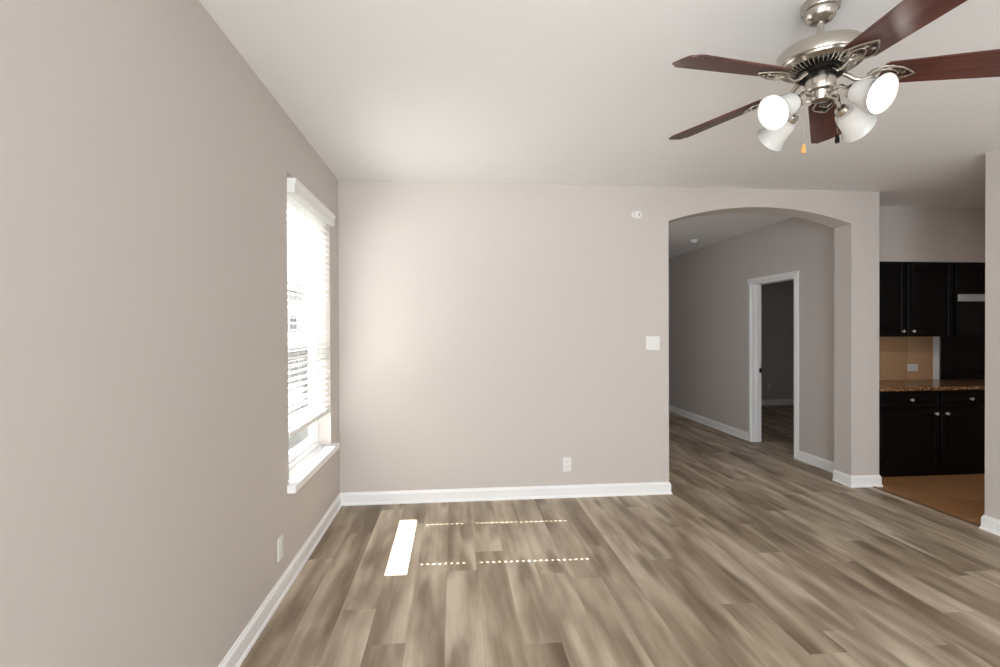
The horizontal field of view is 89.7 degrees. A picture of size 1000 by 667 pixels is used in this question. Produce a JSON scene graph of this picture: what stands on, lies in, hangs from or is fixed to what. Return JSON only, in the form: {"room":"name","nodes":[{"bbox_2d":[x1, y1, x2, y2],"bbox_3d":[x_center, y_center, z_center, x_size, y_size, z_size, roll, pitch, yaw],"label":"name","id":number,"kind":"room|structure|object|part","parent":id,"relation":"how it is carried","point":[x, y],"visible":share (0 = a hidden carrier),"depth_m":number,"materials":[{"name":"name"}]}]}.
{"room":"empty living room","nodes":[
{"label":"empty living room","id":0,"kind":"room"},
{"bbox_2d":[0,0,339,666],"bbox_3d":[-1.097,0.103,0.697,0.160,2.694,6.987,0,0,-5],"label":"wall","id":1,"kind":"structure","parent":0,"point":[146,505],"depth_m":1.53,"materials":[{"name":"grey paint"}]},
{"bbox_2d":[218,493,341,666],"bbox_3d":[-1.004,1.397,0.755,0.021,0.105,6.867,0,0,-5],"label":"baseboard","id":2,"kind":"structure","parent":1,"relation":"attached to","point":[240,649],"depth_m":2.64,"materials":[{"name":"white paint"}]},
{"bbox_2d":[278,534,282,561],"bbox_3d":[-1.193,1.167,2.737,0.009,0.124,0.076,0,0,-5],"label":"wall outlet","id":3,"kind":"object","parent":1,"relation":"attached to","point":[280,539],"visible":1,"depth_m":2.73,"materials":[{"name":"white plastic"}]},
{"bbox_2d":[287,201,338,493],"bbox_3d":[-1.316,-0.010,3.397,0.197,1.838,1.105,0,0,-5],"label":"window","id":4,"kind":"structure","parent":1,"relation":"in","point":[309,456],"depth_m":3.67,"materials":[{"name":"white plastic"}]},
{"bbox_3d":[-1.398,-0.402,3.349,0.028,0.943,0.890,0,0,-5],"label":"sash","id":5,"kind":"part","parent":4,"relation":"part of","materials":[{"name":"white plastic"}]},
{"bbox_3d":[-1.369,0.439,3.357,0.028,0.765,0.890,0,0,-5],"label":"sash","id":6,"kind":"part","parent":4,"relation":"part of","materials":[{"name":"white plastic"}]},
{"bbox_3d":[-1.379,-0.010,3.368,0.065,1.838,0.990,0,0,-5],"label":"frame","id":7,"kind":"part","parent":4,"relation":"part of","materials":[{"name":"white plastic"}]},
{"bbox_2d":[287,178,334,438],"bbox_3d":[-1.263,-0.146,3.377,0.100,1.502,0.977,0,0,-5],"label":"window blind","id":8,"kind":"object","parent":4,"relation":"attached to","point":[298,195],"visible":0.87,"depth_m":3.27,"materials":[{"name":"white plastic"}]},
{"bbox_3d":[-1.254,-0.127,3.053,0.057,1.420,0.002,0,0,-5],"label":"ladder cord","id":9,"kind":"part","parent":8,"relation":"part of","materials":[{"name":"white fabric"}]},
{"bbox_3d":[-1.281,0.588,3.381,0.052,0.034,0.974,0,0,-5],"label":"rail","id":10,"kind":"part","parent":8,"relation":"part of","materials":[{"name":"white plastic"}]},
{"bbox_3d":[-1.313,-0.132,3.690,0.057,1.420,0.002,0,0,-5],"label":"ladder cord","id":11,"kind":"part","parent":8,"relation":"part of","materials":[{"name":"white fabric"}]},
{"bbox_3d":[-1.280,0.884,3.406,0.133,0.048,1.105,0,0,-5],"label":"sill","id":12,"kind":"part","parent":4,"relation":"part of","materials":[{"name":"white paint"}]},
{"bbox_2d":[199,0,999,257],"bbox_3d":[2.588,-1.359,3.742,8.149,0.150,12.600,0,0,-5],"label":"ceiling","id":13,"kind":"structure","parent":0,"point":[553,92],"depth_m":2.68,"materials":[{"name":"white paint"}]},
{"bbox_2d":[669,0,999,153],"bbox_3d":[1.219,-0.974,1.893,1.242,0.579,1.212,0,0,-5],"label":"ceiling fan","id":14,"kind":"object","parent":13,"relation":"hanging from","point":[816,62],"visible":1,"depth_m":1.84,"materials":[{"name":"brown wood"}]},
{"bbox_3d":[0.979,-0.956,2.264,0.144,0.006,0.448,-17,7,-36],"label":"blade","id":15,"kind":"part","parent":14,"relation":"part of","materials":[{"name":"brown wood"}]},
{"bbox_3d":[0.832,-0.952,1.795,0.448,0.006,0.144,-4,15,-18],"label":"blade","id":16,"kind":"part","parent":14,"relation":"part of","materials":[{"name":"red wood"}]},
{"bbox_3d":[1.164,-0.846,2.095,0.130,0.130,0.110,0,-28,-21],"label":"lamp shade","id":17,"kind":"part","parent":14,"relation":"part of","materials":[{"name":"white glass"}]},
{"bbox_3d":[1.058,-0.844,1.879,0.110,0.130,0.130,-29,8,-14],"label":"lamp shade","id":18,"kind":"part","parent":14,"relation":"part of","materials":[{"name":"white glass"}]},
{"bbox_3d":[1.062,-0.846,1.881,0.075,0.055,0.055,-29,8,-14],"label":"bulb","id":19,"kind":"part","parent":14,"relation":"part of","materials":[{"name":"white glass"}]},
{"bbox_2d":[788,114,798,123],"bbox_3d":[1.183,-0.874,2.045,0.049,0.049,0.041,0,-28,-21],"label":"socket","id":20,"kind":"object","parent":14,"relation":"attached to","point":[793,119],"depth_m":2.03,"materials":[{"name":"silver metal"}]},
{"bbox_3d":[1.202,-0.897,1.998,0.012,0.045,0.091,0,0,-21],"label":"lamp arm","id":21,"kind":"part","parent":14,"relation":"part of","materials":[{"name":"silver metal"}]},
{"bbox_3d":[1.155,-0.702,1.913,0.017,0.035,0.017,0,0,-5],"label":"pull knob","id":22,"kind":"part","parent":14,"relation":"part of","materials":[{"name":"orange wood"}]},
{"bbox_3d":[1.159,-0.830,1.914,0.013,0.225,0.003,0,0,-13],"label":"pull chain","id":23,"kind":"part","parent":14,"relation":"part of","materials":[{"name":"silver metal"}]},
{"bbox_3d":[1.158,-0.896,1.908,0.091,0.045,0.012,0,0,-16],"label":"lamp arm","id":24,"kind":"part","parent":14,"relation":"part of","materials":[{"name":"silver metal"}]},
{"bbox_3d":[1.471,-0.958,2.269,0.144,0.006,0.448,-16,-12,34],"label":"blade","id":25,"kind":"part","parent":14,"relation":"part of","materials":[{"name":"red wood"}]},
{"bbox_3d":[1.297,-0.897,1.957,0.091,0.045,0.012,0,0,-22],"label":"lamp arm","id":26,"kind":"part","parent":14,"relation":"part of","materials":[{"name":"silver metal"}]},
{"bbox_3d":[1.269,-0.847,1.899,0.010,0.193,0.003,0,1,37],"label":"pull chain","id":27,"kind":"part","parent":14,"relation":"part of","materials":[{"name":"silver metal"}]},
{"bbox_3d":[1.272,-0.735,1.898,0.017,0.035,0.017,0,0,-5],"label":"pull knob","id":28,"kind":"part","parent":14,"relation":"part of","materials":[{"name":"black metal"}]},
{"bbox_3d":[1.254,-0.897,1.860,0.012,0.045,0.091,0,0,-20],"label":"lamp arm","id":29,"kind":"part","parent":14,"relation":"part of","materials":[{"name":"silver metal"}]},
{"bbox_2d":[834,104,849,116],"bbox_3d":[1.344,-0.874,1.976,0.041,0.049,0.049,29,-10,-20],"label":"socket","id":30,"kind":"object","parent":14,"relation":"attached to","point":[843,109],"depth_m":1.96,"materials":[{"name":"silver metal"}]},
{"bbox_2d":[844,84,852,97],"bbox_3d":[1.272,-0.873,1.812,0.049,0.049,0.041,0,28,-20],"label":"socket","id":31,"kind":"object","parent":14,"relation":"attached to","point":[848,92],"depth_m":1.80,"materials":[{"name":"silver metal"}]},
{"bbox_3d":[1.394,-0.846,1.997,0.110,0.130,0.130,29,-10,-20],"label":"lamp shade","id":32,"kind":"part","parent":14,"relation":"part of","materials":[{"name":"white glass"}]},
{"bbox_3d":[1.290,-0.844,1.762,0.130,0.130,0.110,0,28,-20],"label":"lamp shade","id":33,"kind":"part","parent":14,"relation":"part of","materials":[{"name":"white glass"}]},
{"bbox_3d":[1.289,-0.847,1.766,0.055,0.055,0.075,0,28,-20],"label":"bulb","id":34,"kind":"part","parent":14,"relation":"part of","materials":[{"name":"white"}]},
{"bbox_3d":[1.232,-0.952,1.510,0.144,0.006,0.448,13,3,-1],"label":"blade","id":35,"kind":"part","parent":14,"relation":"part of","materials":[{"name":"red wood"}]},
{"bbox_3d":[1.627,-0.956,1.803,0.448,0.006,0.144,3,-12,17],"label":"blade","id":36,"kind":"part","parent":14,"relation":"part of","materials":[{"name":"brown wood"}]},
{"bbox_2d":[338,180,878,492],"bbox_3d":[0.980,0.065,4.480,4.985,2.694,0.208,0,0,-5],"label":"wall","id":37,"kind":"structure","parent":0,"point":[491,335],"depth_m":4.31,"materials":[{"name":"grey paint"}]},
{"bbox_2d":[340,482,671,505],"bbox_3d":[0.083,1.364,4.396,2.850,0.105,0.229,0,0,-5],"label":"baseboard","id":38,"kind":"structure","parent":37,"relation":"attached to","point":[646,488],"depth_m":4.29,"materials":[{"name":"white paint"}]},
{"bbox_2d":[563,457,570,471],"bbox_3d":[0.580,1.130,4.342,0.076,0.124,0.009,0,0,-5],"label":"wall outlet","id":39,"kind":"object","parent":37,"relation":"attached to","point":[566,460],"visible":1,"depth_m":4.34,"materials":[{"name":"white plastic"}]},
{"bbox_2d":[631,211,643,218],"bbox_3d":[1.198,-1.033,4.368,0.110,0.068,0.038,0,0,-5],"label":"sensor","id":40,"kind":"object","parent":37,"relation":"attached to","point":[636,214],"visible":1,"depth_m":4.37,"materials":[{"name":"white plastic"}]},
{"bbox_2d":[646,336,659,349],"bbox_3d":[1.340,0.084,4.403,0.124,0.122,0.012,0,0,-5],"label":"light switch","id":41,"kind":"object","parent":37,"relation":"attached to","point":[652,342],"visible":1,"depth_m":4.40,"materials":[{"name":"white plastic"}]},
{"bbox_2d":[832,469,882,487],"bbox_3d":[3.333,1.347,4.694,0.315,0.105,0.229,0,0,-5],"label":"baseboard","id":42,"kind":"structure","parent":37,"relation":"attached to","point":[856,481],"depth_m":4.59,"materials":[{"name":"white paint"}]},
{"bbox_2d":[240,405,999,666],"bbox_3d":[2.601,1.460,3.763,8.149,0.100,12.600,0,0,-5],"label":"floor","id":43,"kind":"structure","parent":0,"point":[755,556],"depth_m":2.94,"materials":[{"name":"grey wood"}]},
{"bbox_2d":[873,486,980,526],"bbox_3d":[3.459,1.400,4.112,0.040,0.006,0.995,0,0,-5],"label":"trim","id":44,"kind":"structure","parent":43,"relation":"on","point":[884,490],"depth_m":4.04,"materials":[{"name":"brown wood"}]},
{"bbox_2d":[879,390,984,476],"bbox_3d":[4.189,0.973,5.180,1.442,0.838,0.658,0,0,-5],"label":"base cabinet","id":45,"kind":"object","parent":43,"relation":"on","point":[922,433],"visible":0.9,"depth_m":4.89,"materials":[{"name":"black paint"}]},
{"bbox_3d":[3.966,1.010,4.869,0.617,0.570,0.020,0,0,-5],"label":"door","id":46,"kind":"part","parent":45,"relation":"part of","materials":[{"name":"black paint"}]},
{"bbox_3d":[3.965,0.640,4.867,0.617,0.140,0.020,0,0,-5],"label":"drawer","id":47,"kind":"part","parent":45,"relation":"part of","materials":[{"name":"black paint"}]},
{"bbox_2d":[879,379,984,391],"bbox_3d":[4.924,0.530,5.248,3.001,0.038,0.652,0,0,-5],"label":"countertop","id":48,"kind":"structure","parent":45,"relation":"on","point":[943,384],"depth_m":5.00,"materials":[{"name":"brown stone"}]},
{"bbox_3d":[4.595,0.637,4.924,0.617,0.140,0.020,0,0,-5],"label":"drawer","id":49,"kind":"part","parent":45,"relation":"part of","materials":[{"name":"black paint"}]},
{"bbox_3d":[4.597,1.007,4.927,0.617,0.570,0.020,0,0,-5],"label":"door","id":50,"kind":"part","parent":45,"relation":"part of","materials":[{"name":"black paint"}]},
{"bbox_2d":[761,280,793,399],"bbox_3d":[4.779,0.024,7.638,3.090,2.694,3.900,0,0,-5],"label":"wall","id":51,"kind":"structure","parent":0,"point":[777,299],"depth_m":9.52,"materials":[{"name":"grey paint"}]},
{"bbox_2d":[761,399,793,404],"bbox_3d":[4.569,1.306,9.455,2.990,0.105,0.021,0,0,-5],"label":"baseboard","id":52,"kind":"structure","parent":51,"relation":"attached to","point":[776,401],"depth_m":9.52,"materials":[{"name":"white paint"}]},
{"bbox_2d":[669,149,999,519],"bbox_3d":[3.525,0.058,3.788,0.130,2.694,12.300,0,0,-5],"label":"wall","id":53,"kind":"structure","parent":0,"point":[708,286],"depth_m":5.98,"materials":[{"name":"grey paint"}]},
{"bbox_2d":[669,405,747,440],"bbox_3d":[3.051,1.322,8.210,0.021,0.105,3.423,0,0,-5],"label":"baseboard","id":54,"kind":"structure","parent":53,"relation":"attached to","point":[725,428],"depth_m":7.42,"materials":[{"name":"white paint"}]},
{"bbox_2d":[747,271,798,458],"bbox_3d":[3.308,0.346,6.029,0.140,2.087,0.954,0,0,-5],"label":"door frame","id":55,"kind":"structure","parent":53,"relation":"in","point":[754,284],"depth_m":6.42,"materials":[{"name":"white paint"}]},
{"bbox_2d":[797,450,833,472],"bbox_3d":[3.328,1.343,5.184,0.021,0.105,0.748,0,0,-5],"label":"baseboard","id":56,"kind":"structure","parent":53,"relation":"attached to","point":[824,464],"depth_m":5.27,"materials":[{"name":"white paint"}]},
{"bbox_2d":[979,515,999,535],"bbox_3d":[3.803,1.375,0.706,0.151,0.105,5.893,0,0,-5],"label":"baseboard","id":57,"kind":"structure","parent":53,"relation":"attached to","point":[989,524],"depth_m":3.56,"materials":[{"name":"white paint"}]},
{"bbox_2d":[879,206,984,262],"bbox_3d":[4.911,-1.025,5.398,3.024,0.564,0.330,0,0,-5],"label":"wall","id":58,"kind":"structure","parent":0,"point":[906,234],"depth_m":5.19,"materials":[{"name":"grey paint"}]},
{"bbox_2d":[879,262,952,336],"bbox_3d":[4.057,-0.353,5.309,1.292,0.769,0.359,0,0,-5],"label":"upper cabinet","id":59,"kind":"object","parent":58,"relation":"attached to","point":[916,298],"visible":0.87,"depth_m":5.18,"materials":[{"name":"black paint"}]},
{"bbox_3d":[3.930,-0.350,5.158,0.492,0.737,0.020,0,0,-5],"label":"door","id":60,"kind":"part","parent":59,"relation":"part of","materials":[{"name":"black paint"}]},
{"bbox_3d":[4.447,-0.353,5.205,0.506,0.737,0.020,0,0,-5],"label":"door","id":61,"kind":"part","parent":59,"relation":"part of","materials":[{"name":"black paint"}]},
{"bbox_2d":[952,262,984,292],"bbox_3d":[5.082,-0.584,5.417,0.764,0.319,0.329,0,0,-5],"label":"upper cabinet","id":62,"kind":"object","parent":58,"relation":"attached to","point":[967,277],"visible":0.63,"depth_m":5.24,"materials":[{"name":"black paint"}]},
{"bbox_2d":[952,293,984,335],"bbox_3d":[5.087,-0.198,5.386,0.760,0.448,0.357,0,0,-5],"label":"microwave","id":63,"kind":"object","parent":62,"relation":"attached to","point":[968,308],"visible":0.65,"depth_m":5.23,"materials":[{"name":"black metal"}]},
{"bbox_3d":[5.012,-0.154,5.245,0.580,0.340,0.018,0,0,-5],"label":"door","id":64,"kind":"part","parent":63,"relation":"part of","materials":[{"name":"black glass"}]},
{"bbox_3d":[4.962,0.038,5.636,3.090,2.694,0.120,0,0,-5],"label":"wall","id":65,"kind":"structure","parent":0,"visible":0},
{"bbox_2d":[879,336,932,379],"bbox_3d":[4.088,0.251,5.492,1.384,0.522,0.012,0,0,-5],"label":"backsplash","id":66,"kind":"structure","parent":65,"relation":"attached to","point":[895,353],"depth_m":5.52,"materials":[{"name":"beige stone"}]},
{"bbox_2d":[907,364,917,370],"bbox_3d":[4.530,0.375,5.523,0.124,0.076,0.009,0,0,-5],"label":"wall outlet","id":67,"kind":"object","parent":65,"relation":"attached to","point":[910,367],"visible":1,"depth_m":5.52,"materials":[{"name":"white plastic"}]},
{"bbox_2d":[933,336,938,379],"bbox_3d":[4.813,0.247,5.556,0.073,0.522,0.016,0,0,-5],"label":"trim","id":68,"kind":"structure","parent":65,"relation":"attached to","point":[935,338],"depth_m":5.55,"materials":[{"name":"white paint"}]},
{"bbox_2d":[939,336,984,379],"bbox_3d":[5.232,0.245,5.592,0.763,0.522,0.020,0,0,-5],"label":"panel","id":69,"kind":"object","parent":65,"relation":"attached to","point":[960,357],"visible":0.59,"depth_m":5.57,"materials":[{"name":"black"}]},
{"label":"outside","id":70,"kind":"structure","parent":0,"visible":0},
{"bbox_2d":[289,411,307,450],"bbox_3d":[-8.888,1.684,14.261,12.881,0.300,46.000,0,0,-5],"label":"ground","id":71,"kind":"structure","parent":70,"point":[301,436],"depth_m":7.53,"materials":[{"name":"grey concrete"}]},
{"bbox_2d":[287,272,306,331],"bbox_3d":[-10.250,-0.759,24.161,3.800,4.450,20.800,0,0,-5],"label":"house","id":72,"kind":"structure","parent":71,"relation":"on","point":[294,290],"depth_m":21.12,"materials":[{"name":"grey"}]},
{"bbox_3d":[-8.373,-0.114,20.321,0.030,1.200,0.900,0,0,-5],"label":"pane","id":73,"kind":"part","parent":72,"relation":"part of","materials":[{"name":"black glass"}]},
{"bbox_2d":[288,332,307,415],"bbox_3d":[-3.773,0.773,7.962,0.070,1.570,15.534,0,0,-5],"label":"fence","id":74,"kind":"object","parent":71,"relation":"on","point":[304,352],"visible":0.02,"depth_m":9.71,"materials":[{"name":"grey wood"}]}
]}

